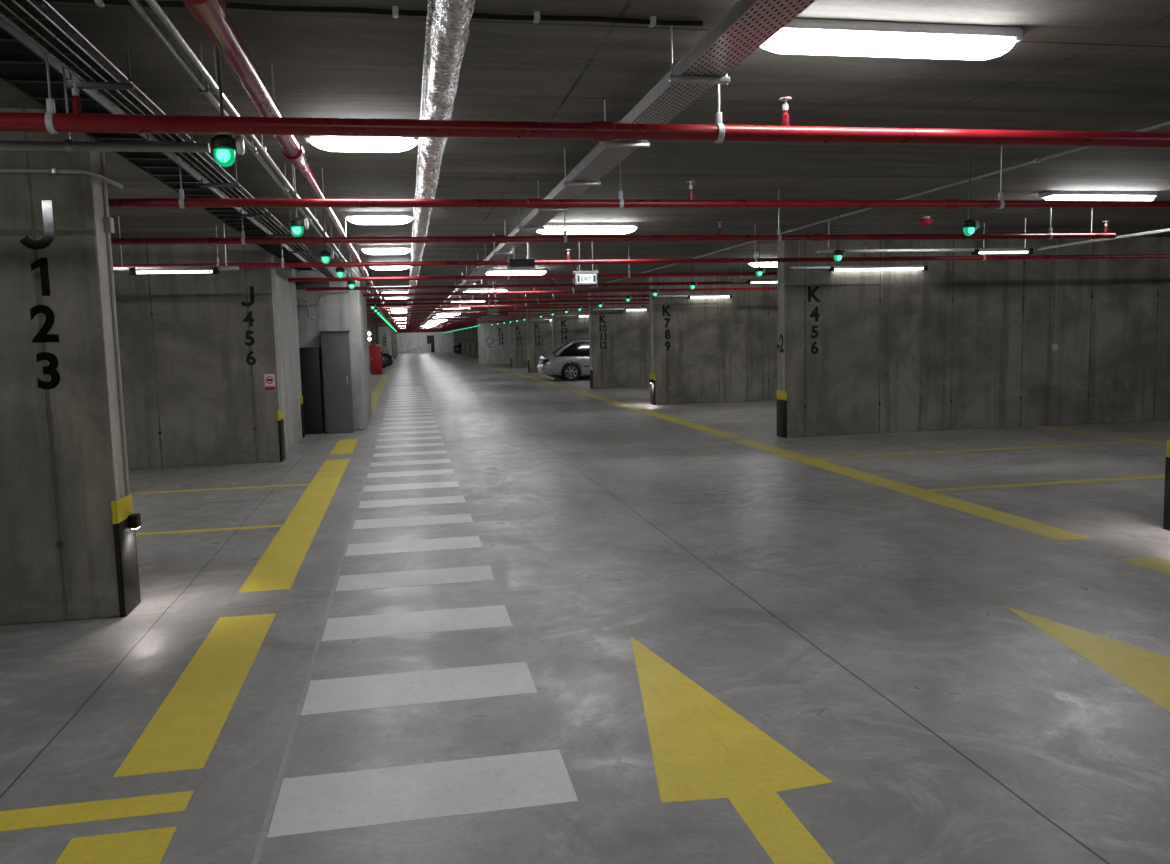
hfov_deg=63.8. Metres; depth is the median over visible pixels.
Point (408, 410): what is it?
crosswalk stripe
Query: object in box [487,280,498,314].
hanging sign
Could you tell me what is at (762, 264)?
ceiling lamp
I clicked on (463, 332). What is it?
wall
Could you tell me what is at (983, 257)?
pipe
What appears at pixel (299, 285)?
pipe
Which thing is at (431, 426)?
crosswalk stripe
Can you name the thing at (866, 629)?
floor
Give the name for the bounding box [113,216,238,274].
tube
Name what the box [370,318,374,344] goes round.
wall
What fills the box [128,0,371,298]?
conduit
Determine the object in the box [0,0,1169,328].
ceiling
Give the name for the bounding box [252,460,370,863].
edge line
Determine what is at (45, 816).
bay line
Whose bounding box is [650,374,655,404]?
guard
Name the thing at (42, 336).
lettering
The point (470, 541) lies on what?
crosswalk stripe
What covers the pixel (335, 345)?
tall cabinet
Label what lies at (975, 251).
tube
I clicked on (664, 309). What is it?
wall number
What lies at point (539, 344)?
lettering
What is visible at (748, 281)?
ceiling lamp
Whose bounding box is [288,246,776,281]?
pipe
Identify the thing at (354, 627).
crosswalk stripe
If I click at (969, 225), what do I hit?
light
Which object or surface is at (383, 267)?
ceiling lamp
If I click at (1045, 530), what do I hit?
lane line
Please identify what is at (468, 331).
wall
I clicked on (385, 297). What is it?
ceiling lamp
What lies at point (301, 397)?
guard
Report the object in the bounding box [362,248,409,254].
diffuser
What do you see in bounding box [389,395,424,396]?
crosswalk stripe
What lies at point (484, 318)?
pipe
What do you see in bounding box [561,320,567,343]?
lettering
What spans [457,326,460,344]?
wall
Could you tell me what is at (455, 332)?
wall
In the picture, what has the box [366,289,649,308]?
pipe
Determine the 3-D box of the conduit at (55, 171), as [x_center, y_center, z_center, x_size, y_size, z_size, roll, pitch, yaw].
[-4.401,-1.407,5.172,3.382,0.071,0.305,-3,6,-11]
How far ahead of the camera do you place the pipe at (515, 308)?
28.83 m
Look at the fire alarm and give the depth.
11.44 m
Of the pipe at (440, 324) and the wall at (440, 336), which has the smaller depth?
the pipe at (440, 324)
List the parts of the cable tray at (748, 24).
hanger rod, hanger rod, hanger rod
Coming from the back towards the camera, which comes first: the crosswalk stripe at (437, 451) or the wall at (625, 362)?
the wall at (625, 362)
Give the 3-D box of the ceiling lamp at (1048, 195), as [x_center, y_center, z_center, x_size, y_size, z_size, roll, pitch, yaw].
[5.330,-2.423,9.736,1.312,0.125,0.156,-3,6,-11]
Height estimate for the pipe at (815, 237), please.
0.484 m
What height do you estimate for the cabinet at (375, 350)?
1.440 m
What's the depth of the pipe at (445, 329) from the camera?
86.15 m
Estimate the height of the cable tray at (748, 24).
0.265 m
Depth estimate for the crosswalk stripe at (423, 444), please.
14.33 m
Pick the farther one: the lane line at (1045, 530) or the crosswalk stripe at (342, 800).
the lane line at (1045, 530)
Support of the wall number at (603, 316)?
attached to the wall at (625, 362)
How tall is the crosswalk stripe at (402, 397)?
0.001 m
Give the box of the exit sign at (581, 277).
[573,242,598,284]
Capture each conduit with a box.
[0,62,209,152]
[0,167,122,188]
[100,151,128,495]
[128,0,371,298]
[145,0,373,298]
[272,255,282,409]
[589,121,1169,287]
[1037,208,1169,249]
[1051,239,1057,350]
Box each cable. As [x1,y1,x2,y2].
[35,0,702,26]
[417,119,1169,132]
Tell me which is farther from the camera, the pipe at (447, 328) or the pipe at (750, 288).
the pipe at (447, 328)
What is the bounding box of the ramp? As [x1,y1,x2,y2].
[399,343,430,352]
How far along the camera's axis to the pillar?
5.44 m
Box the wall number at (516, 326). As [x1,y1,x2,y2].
[516,326,520,344]
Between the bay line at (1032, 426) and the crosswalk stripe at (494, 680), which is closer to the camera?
the crosswalk stripe at (494, 680)
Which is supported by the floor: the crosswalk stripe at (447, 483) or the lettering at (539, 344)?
the crosswalk stripe at (447, 483)
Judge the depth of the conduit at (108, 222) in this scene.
5.62 m
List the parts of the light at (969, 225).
stem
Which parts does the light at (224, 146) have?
stem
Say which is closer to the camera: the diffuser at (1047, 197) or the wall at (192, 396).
the diffuser at (1047, 197)
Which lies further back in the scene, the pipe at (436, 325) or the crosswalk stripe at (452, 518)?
the pipe at (436, 325)
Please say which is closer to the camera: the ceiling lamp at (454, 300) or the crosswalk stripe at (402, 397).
the crosswalk stripe at (402, 397)
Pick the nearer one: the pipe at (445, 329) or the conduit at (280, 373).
the conduit at (280, 373)
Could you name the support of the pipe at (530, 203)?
hanging from the ceiling
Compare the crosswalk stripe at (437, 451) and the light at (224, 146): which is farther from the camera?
the crosswalk stripe at (437, 451)
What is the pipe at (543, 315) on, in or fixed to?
hanging from the ceiling
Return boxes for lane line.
[55,826,176,863]
[113,613,275,776]
[238,459,349,592]
[330,439,357,453]
[371,374,388,411]
[487,365,572,388]
[570,390,631,405]
[629,407,738,436]
[734,440,1091,540]
[1119,556,1169,574]
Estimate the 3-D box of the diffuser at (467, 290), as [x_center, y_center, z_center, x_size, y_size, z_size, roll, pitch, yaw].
[-2.772,-3.840,25.791,1.270,0.080,0.150,-3,6,-11]
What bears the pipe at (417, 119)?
attached to the ceiling
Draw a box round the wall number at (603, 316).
[599,315,606,348]
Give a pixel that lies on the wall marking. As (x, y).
(487, 337)
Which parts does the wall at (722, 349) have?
casing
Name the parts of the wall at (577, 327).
casing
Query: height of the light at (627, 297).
0.598 m
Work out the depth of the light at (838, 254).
10.39 m
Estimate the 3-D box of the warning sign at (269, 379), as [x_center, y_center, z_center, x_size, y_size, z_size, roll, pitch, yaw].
[-4.252,-0.668,12.667,0.136,0.225,0.008,-3,6,-11]
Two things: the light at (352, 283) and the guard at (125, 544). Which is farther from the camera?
the light at (352, 283)
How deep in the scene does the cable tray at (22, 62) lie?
4.72 m
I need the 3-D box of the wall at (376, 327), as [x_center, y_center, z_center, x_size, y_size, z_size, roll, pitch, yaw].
[-17.030,-5.838,62.494,6.460,2.950,0.290,-3,6,-11]
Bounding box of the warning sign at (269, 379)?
[264,374,275,390]
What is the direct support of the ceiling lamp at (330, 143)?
attached to the ceiling
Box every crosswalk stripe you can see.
[267,749,577,837]
[301,662,537,714]
[322,605,511,640]
[335,565,494,591]
[345,536,482,555]
[353,513,472,528]
[359,495,465,507]
[363,481,459,491]
[367,469,454,477]
[370,459,450,466]
[373,450,447,456]
[375,443,444,448]
[377,436,441,441]
[379,430,439,434]
[380,425,436,429]
[382,421,435,424]
[383,417,433,419]
[384,413,431,415]
[385,410,430,412]
[386,407,429,408]
[387,401,427,403]
[387,404,428,405]
[388,399,426,400]
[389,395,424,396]
[389,397,425,398]
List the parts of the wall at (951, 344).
casing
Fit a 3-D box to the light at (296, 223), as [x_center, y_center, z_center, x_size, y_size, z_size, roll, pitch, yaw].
[-2.031,-1.683,6.625,0.130,0.598,0.108,-3,6,-11]
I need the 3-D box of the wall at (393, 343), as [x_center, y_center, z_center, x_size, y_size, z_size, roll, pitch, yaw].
[-19.331,-8.019,84.394,4.510,2.950,0.290,-3,6,-11]
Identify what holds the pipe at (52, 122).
hanging from the ceiling
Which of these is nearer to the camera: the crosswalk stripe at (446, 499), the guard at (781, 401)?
the crosswalk stripe at (446, 499)
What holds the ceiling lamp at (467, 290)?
attached to the ceiling
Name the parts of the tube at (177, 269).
hanger rod, hanger rod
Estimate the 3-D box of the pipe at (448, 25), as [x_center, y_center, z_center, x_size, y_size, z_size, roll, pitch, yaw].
[-5.761,-4.209,30.833,0.168,0.311,60.250,-3,6,-11]
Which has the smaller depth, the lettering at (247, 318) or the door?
the lettering at (247, 318)
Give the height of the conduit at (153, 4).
0.220 m
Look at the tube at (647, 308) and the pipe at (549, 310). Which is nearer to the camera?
the tube at (647, 308)
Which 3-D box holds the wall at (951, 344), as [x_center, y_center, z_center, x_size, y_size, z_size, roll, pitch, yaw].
[7.877,-1.611,15.054,10.050,2.950,0.290,-3,6,-11]
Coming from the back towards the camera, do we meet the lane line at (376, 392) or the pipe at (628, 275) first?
the lane line at (376, 392)
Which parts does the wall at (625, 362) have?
casing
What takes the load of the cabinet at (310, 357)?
on the floor
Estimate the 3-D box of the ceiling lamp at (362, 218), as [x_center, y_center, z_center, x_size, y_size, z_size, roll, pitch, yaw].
[-2.182,-2.260,9.948,0.722,0.120,0.177,-3,6,-11]
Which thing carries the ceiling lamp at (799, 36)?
attached to the ceiling
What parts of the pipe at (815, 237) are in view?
hanger rod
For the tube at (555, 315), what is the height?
0.626 m
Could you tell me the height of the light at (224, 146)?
0.598 m
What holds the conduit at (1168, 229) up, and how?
hanging from the ceiling
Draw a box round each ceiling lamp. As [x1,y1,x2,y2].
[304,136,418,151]
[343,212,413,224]
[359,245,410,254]
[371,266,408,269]
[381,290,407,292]
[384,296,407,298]
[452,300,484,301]
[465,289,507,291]
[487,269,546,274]
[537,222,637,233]
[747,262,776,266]
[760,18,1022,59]
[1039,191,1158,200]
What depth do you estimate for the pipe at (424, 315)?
46.77 m
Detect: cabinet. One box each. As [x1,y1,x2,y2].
[299,347,324,433]
[319,330,353,433]
[370,344,382,373]
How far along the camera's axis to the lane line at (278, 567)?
7.77 m
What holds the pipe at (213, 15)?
hanging from the ceiling
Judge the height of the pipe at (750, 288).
0.485 m
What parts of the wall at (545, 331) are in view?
casing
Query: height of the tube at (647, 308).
0.626 m
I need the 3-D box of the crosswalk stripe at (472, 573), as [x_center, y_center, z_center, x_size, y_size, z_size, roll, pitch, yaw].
[-1.144,0.987,6.358,1.032,0.001,0.420,-3,6,-11]
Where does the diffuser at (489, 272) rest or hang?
attached to the ceiling lamp at (495, 271)
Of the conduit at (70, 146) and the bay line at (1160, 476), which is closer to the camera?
the conduit at (70, 146)
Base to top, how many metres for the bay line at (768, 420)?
0.001 m
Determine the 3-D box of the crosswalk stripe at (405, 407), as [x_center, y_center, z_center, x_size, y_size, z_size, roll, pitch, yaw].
[-4.208,-0.571,22.344,1.032,0.001,0.420,-3,6,-11]
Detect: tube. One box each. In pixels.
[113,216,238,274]
[555,315,588,316]
[593,298,649,310]
[654,278,733,298]
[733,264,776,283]
[789,240,928,271]
[817,218,1034,254]
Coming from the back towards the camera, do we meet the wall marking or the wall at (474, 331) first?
the wall at (474, 331)
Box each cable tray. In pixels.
[0,12,316,271]
[424,0,815,323]
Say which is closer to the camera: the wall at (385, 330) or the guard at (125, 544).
the guard at (125, 544)
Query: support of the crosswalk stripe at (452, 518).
on the floor
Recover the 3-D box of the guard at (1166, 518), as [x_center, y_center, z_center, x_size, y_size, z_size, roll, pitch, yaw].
[4.518,0.419,7.090,0.038,0.700,0.322,-3,6,-11]
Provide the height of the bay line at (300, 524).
0.001 m
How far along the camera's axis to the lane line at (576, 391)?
23.99 m
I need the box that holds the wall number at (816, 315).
[808,286,820,353]
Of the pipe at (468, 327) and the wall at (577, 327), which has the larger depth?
the pipe at (468, 327)
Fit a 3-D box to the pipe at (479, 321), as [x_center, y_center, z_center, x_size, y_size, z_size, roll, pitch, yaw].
[-6.490,-6.126,50.581,9.600,0.479,0.058,-3,6,-11]
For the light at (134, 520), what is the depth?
5.72 m
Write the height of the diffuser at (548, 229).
0.080 m
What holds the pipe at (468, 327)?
hanging from the ceiling
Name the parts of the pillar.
casing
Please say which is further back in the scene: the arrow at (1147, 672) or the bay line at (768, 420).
the bay line at (768, 420)
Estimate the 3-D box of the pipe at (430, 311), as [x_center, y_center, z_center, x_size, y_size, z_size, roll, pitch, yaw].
[-3.735,-4.725,36.209,9.600,0.479,0.058,-3,6,-11]
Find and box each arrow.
[631,637,834,863]
[1003,605,1169,711]
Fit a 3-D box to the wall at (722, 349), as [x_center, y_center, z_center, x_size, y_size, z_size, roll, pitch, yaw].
[6.470,-2.309,22.235,10.110,2.950,0.290,-3,6,-11]
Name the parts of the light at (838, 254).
stem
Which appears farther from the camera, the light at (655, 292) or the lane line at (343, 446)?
the light at (655, 292)
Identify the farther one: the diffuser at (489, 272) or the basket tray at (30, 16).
the diffuser at (489, 272)
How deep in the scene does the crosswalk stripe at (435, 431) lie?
16.33 m
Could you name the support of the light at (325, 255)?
hanging from the ceiling
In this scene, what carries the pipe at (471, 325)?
hanging from the ceiling
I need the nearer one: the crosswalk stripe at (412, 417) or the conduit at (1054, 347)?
the conduit at (1054, 347)
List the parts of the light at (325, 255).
stem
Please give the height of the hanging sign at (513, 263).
0.289 m
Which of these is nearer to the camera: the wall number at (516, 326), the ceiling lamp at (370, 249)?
the ceiling lamp at (370, 249)
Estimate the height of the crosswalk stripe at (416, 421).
0.001 m
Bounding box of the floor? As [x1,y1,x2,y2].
[0,352,1169,863]
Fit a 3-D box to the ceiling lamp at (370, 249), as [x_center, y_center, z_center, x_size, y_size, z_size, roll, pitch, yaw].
[-2.847,-2.598,13.419,0.722,0.120,0.177,-3,6,-11]
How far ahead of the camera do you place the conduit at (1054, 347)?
14.76 m
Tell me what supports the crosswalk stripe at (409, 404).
on the floor
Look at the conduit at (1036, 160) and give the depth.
8.77 m
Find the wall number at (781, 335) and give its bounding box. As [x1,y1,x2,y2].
[777,334,783,352]
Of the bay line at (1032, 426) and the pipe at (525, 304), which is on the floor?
the bay line at (1032, 426)
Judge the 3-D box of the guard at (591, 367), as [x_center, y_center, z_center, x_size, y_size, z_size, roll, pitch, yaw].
[0.189,-1.673,28.610,0.038,0.700,0.322,-3,6,-11]
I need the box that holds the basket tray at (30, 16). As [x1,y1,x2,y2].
[0,0,334,277]
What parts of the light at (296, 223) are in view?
stem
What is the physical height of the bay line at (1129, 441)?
0.001 m
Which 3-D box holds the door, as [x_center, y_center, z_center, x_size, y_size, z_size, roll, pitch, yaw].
[-19.703,-11.241,119.886,1.000,2.160,0.060,-3,6,-11]
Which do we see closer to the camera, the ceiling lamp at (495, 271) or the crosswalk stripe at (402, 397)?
the ceiling lamp at (495, 271)
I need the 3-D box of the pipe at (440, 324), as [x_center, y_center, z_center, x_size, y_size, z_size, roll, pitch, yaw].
[-9.586,-6.750,57.444,6.100,0.479,0.058,-3,6,-11]
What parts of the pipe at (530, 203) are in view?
hanger rod, hanger rod, hanger rod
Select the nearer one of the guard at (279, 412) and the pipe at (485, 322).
the guard at (279, 412)
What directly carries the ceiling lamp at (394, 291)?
attached to the ceiling
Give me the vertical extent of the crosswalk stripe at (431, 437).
0.001 m
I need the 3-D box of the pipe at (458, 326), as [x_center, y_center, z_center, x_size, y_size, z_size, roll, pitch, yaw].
[-9.639,-7.889,68.600,9.000,0.479,0.058,-3,6,-11]
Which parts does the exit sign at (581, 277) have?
rail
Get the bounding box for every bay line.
[0,791,193,831]
[132,482,336,493]
[136,523,316,534]
[682,420,776,424]
[797,441,1147,459]
[900,475,1164,492]
[1032,426,1166,444]
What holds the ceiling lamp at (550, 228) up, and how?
attached to the ceiling
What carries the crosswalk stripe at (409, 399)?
on the floor
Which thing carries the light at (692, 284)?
hanging from the ceiling
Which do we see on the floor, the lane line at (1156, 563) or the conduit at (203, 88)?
the lane line at (1156, 563)
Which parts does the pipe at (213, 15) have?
hanger rod, hanger rod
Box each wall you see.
[111,244,280,468]
[274,256,301,453]
[295,267,371,431]
[367,315,370,371]
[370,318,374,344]
[374,323,378,344]
[378,323,391,354]
[391,329,395,358]
[395,332,397,355]
[397,332,453,352]
[436,332,444,352]
[453,331,456,345]
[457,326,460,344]
[461,330,466,354]
[466,325,471,356]
[471,322,478,357]
[477,316,509,364]
[509,312,527,367]
[526,309,552,372]
[551,302,589,378]
[588,292,650,388]
[649,275,777,404]
[777,237,1169,437]
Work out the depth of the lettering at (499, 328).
56.97 m
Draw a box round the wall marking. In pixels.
[485,337,498,347]
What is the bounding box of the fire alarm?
[918,216,932,225]
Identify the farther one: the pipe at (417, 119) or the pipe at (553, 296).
the pipe at (553, 296)
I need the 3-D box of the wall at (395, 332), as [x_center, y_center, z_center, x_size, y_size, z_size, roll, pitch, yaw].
[-22.066,-9.420,98.769,4.510,2.950,0.290,-3,6,-11]
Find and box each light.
[128,513,140,528]
[211,47,244,166]
[289,165,308,236]
[320,209,333,263]
[336,235,346,277]
[348,254,356,288]
[625,277,630,301]
[652,266,658,295]
[689,264,696,288]
[755,232,764,276]
[833,208,845,261]
[962,162,979,235]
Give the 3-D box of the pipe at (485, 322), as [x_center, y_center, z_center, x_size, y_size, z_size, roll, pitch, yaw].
[-7.179,-6.476,54.173,9.600,0.479,0.058,-3,6,-11]
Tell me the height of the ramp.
1.150 m
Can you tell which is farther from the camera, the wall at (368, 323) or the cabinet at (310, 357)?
the wall at (368, 323)
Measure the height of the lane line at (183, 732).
0.001 m
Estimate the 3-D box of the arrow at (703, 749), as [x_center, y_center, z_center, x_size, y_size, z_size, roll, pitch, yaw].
[0.577,1.262,3.251,0.630,0.001,3.600,-3,6,-11]
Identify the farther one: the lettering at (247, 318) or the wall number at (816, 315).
the wall number at (816, 315)
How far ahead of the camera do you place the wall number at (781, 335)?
14.10 m
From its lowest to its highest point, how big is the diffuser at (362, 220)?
0.075 m
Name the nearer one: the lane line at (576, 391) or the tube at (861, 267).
the tube at (861, 267)
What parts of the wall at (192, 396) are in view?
casing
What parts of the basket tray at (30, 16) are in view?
hanger rod, hanger rod, hanger rod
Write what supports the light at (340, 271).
hanging from the ceiling
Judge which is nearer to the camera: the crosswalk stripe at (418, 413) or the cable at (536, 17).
the cable at (536, 17)
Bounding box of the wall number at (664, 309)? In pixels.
[662,305,671,349]
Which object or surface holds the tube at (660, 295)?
hanging from the ceiling
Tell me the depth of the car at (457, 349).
94.63 m
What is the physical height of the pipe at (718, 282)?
0.485 m
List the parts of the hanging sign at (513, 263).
rail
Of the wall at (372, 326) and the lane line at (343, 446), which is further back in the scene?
the wall at (372, 326)
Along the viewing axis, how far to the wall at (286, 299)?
14.60 m
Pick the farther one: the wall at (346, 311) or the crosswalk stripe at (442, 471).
the wall at (346, 311)
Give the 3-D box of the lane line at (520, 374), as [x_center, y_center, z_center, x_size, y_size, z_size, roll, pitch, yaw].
[-3.152,-2.679,42.709,0.280,0.001,28.800,-3,6,-11]
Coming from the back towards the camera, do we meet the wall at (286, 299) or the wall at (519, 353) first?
the wall at (519, 353)
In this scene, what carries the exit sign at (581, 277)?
hanging from the ceiling
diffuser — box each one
[347,216,412,224]
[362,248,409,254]
[467,290,505,291]
[487,271,545,274]
[537,226,635,233]
[1045,195,1153,200]
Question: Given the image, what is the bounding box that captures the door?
[427,335,434,351]
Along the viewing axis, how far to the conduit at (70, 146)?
3.99 m
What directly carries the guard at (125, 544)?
attached to the pillar
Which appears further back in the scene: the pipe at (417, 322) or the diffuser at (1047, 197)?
the pipe at (417, 322)
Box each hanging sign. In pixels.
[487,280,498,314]
[508,243,535,268]
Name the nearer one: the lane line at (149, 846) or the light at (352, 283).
the lane line at (149, 846)
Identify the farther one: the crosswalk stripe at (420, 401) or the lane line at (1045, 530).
the crosswalk stripe at (420, 401)
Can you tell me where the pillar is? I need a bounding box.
[0,108,129,624]
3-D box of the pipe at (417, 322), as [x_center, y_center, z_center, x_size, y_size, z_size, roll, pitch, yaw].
[-10.328,-8.239,72.193,9.000,0.479,0.058,-3,6,-11]
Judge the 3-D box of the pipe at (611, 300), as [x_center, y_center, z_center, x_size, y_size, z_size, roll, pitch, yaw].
[-0.665,-3.569,24.176,11.100,0.485,0.070,-3,6,-11]
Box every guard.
[111,493,140,616]
[277,410,285,461]
[300,396,304,437]
[589,366,592,388]
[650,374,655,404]
[776,390,786,437]
[1163,439,1169,530]
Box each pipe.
[0,5,1169,147]
[108,145,1169,208]
[111,188,1115,244]
[113,223,1169,267]
[182,0,397,328]
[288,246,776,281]
[296,267,349,319]
[306,259,776,290]
[363,279,776,296]
[366,288,648,301]
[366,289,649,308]
[366,295,648,305]
[367,306,587,311]
[367,310,588,314]
[367,311,550,317]
[367,315,551,319]
[368,318,526,321]
[371,315,526,322]
[374,321,508,324]
[376,322,508,325]
[377,324,472,326]
[390,325,473,327]
[390,326,477,328]
[392,327,477,329]
[393,325,465,326]
[398,322,465,328]
[402,329,463,330]
[404,328,468,329]
[406,0,474,321]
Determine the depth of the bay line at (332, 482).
10.53 m
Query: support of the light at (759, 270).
hanging from the ceiling
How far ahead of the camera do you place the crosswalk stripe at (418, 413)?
20.33 m
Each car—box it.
[382,351,392,367]
[452,342,461,354]
[537,340,589,380]
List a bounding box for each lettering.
[20,200,59,389]
[241,286,255,364]
[499,328,502,344]
[535,324,540,345]
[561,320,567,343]
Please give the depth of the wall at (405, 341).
119.57 m
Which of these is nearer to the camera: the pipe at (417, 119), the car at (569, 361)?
the pipe at (417, 119)
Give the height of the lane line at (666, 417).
0.001 m
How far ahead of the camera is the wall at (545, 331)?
42.81 m
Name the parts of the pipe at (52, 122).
hanger rod, hanger rod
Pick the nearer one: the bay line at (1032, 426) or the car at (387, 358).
the bay line at (1032, 426)
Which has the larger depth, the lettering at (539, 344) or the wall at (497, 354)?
the wall at (497, 354)
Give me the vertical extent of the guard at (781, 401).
0.700 m
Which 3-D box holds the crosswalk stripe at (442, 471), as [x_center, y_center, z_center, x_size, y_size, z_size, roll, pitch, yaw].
[-2.101,0.500,11.354,1.032,0.001,0.420,-3,6,-11]

